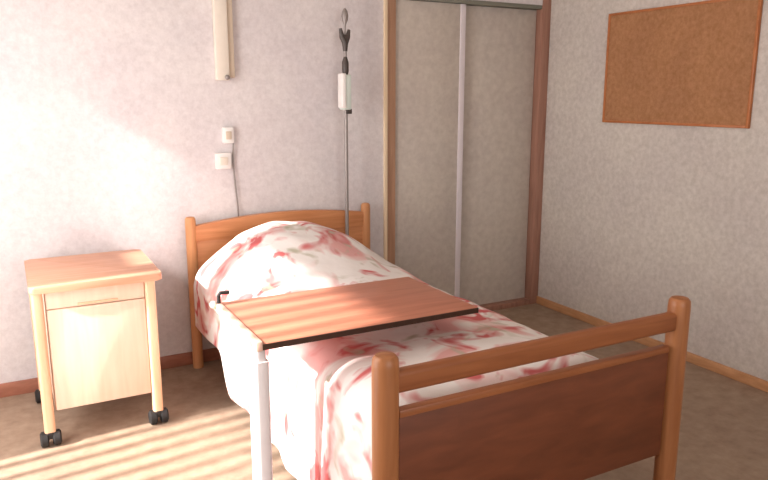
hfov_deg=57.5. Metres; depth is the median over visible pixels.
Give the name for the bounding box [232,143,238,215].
cord
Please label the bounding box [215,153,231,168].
wall socket
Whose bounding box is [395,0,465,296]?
door
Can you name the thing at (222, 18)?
wall lamp
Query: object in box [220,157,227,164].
outlet
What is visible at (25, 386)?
baseboard
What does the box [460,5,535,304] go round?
door
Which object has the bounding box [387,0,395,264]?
trim
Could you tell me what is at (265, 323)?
table
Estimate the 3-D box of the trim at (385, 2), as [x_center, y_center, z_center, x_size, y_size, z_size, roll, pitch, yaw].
[-0.002,-0.430,4.250,0.022,2.030,0.062,-6,13,-28]
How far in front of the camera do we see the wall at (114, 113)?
3.59 m
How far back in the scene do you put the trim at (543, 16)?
4.77 m
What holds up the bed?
on the floor
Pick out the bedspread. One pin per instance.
(321, 391)
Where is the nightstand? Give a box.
[24,249,168,447]
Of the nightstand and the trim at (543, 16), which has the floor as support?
the nightstand
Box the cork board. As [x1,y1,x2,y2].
[602,0,762,128]
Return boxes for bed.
[185,203,690,479]
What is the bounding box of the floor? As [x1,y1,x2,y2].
[0,303,767,479]
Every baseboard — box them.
[0,347,220,397]
[536,296,767,392]
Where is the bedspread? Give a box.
[194,221,597,479]
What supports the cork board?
attached to the wall at (635, 217)
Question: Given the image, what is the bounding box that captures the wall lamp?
[212,0,234,79]
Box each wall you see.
[0,0,542,383]
[524,0,767,380]
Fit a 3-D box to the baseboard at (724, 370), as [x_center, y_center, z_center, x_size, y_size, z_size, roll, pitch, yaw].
[2.255,0.861,2.876,0.014,0.055,4.923,-6,13,-28]
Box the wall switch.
[222,127,233,143]
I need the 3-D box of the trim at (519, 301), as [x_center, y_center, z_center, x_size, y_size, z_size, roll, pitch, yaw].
[0.533,0.483,4.759,1.094,0.035,0.094,-6,13,-28]
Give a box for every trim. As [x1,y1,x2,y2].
[383,0,387,260]
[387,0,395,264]
[413,0,541,9]
[479,297,529,310]
[525,0,550,303]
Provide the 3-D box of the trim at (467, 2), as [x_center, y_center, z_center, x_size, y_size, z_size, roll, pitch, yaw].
[0.532,-1.476,4.359,1.094,0.024,0.088,-6,13,-28]
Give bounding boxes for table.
[210,277,478,479]
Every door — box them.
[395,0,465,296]
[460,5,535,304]
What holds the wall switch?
attached to the wall at (114, 113)
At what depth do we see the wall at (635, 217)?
4.06 m
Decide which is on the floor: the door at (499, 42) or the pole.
the pole
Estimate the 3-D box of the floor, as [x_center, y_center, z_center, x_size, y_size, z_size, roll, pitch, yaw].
[0.337,1.075,2.217,4.345,0.100,5.825,-6,13,-28]
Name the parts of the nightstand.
leg, leg, drawer, door, leg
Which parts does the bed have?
post, rail, headboard, post, post, footboard, rail, post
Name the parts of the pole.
knob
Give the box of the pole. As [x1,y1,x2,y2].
[338,8,351,235]

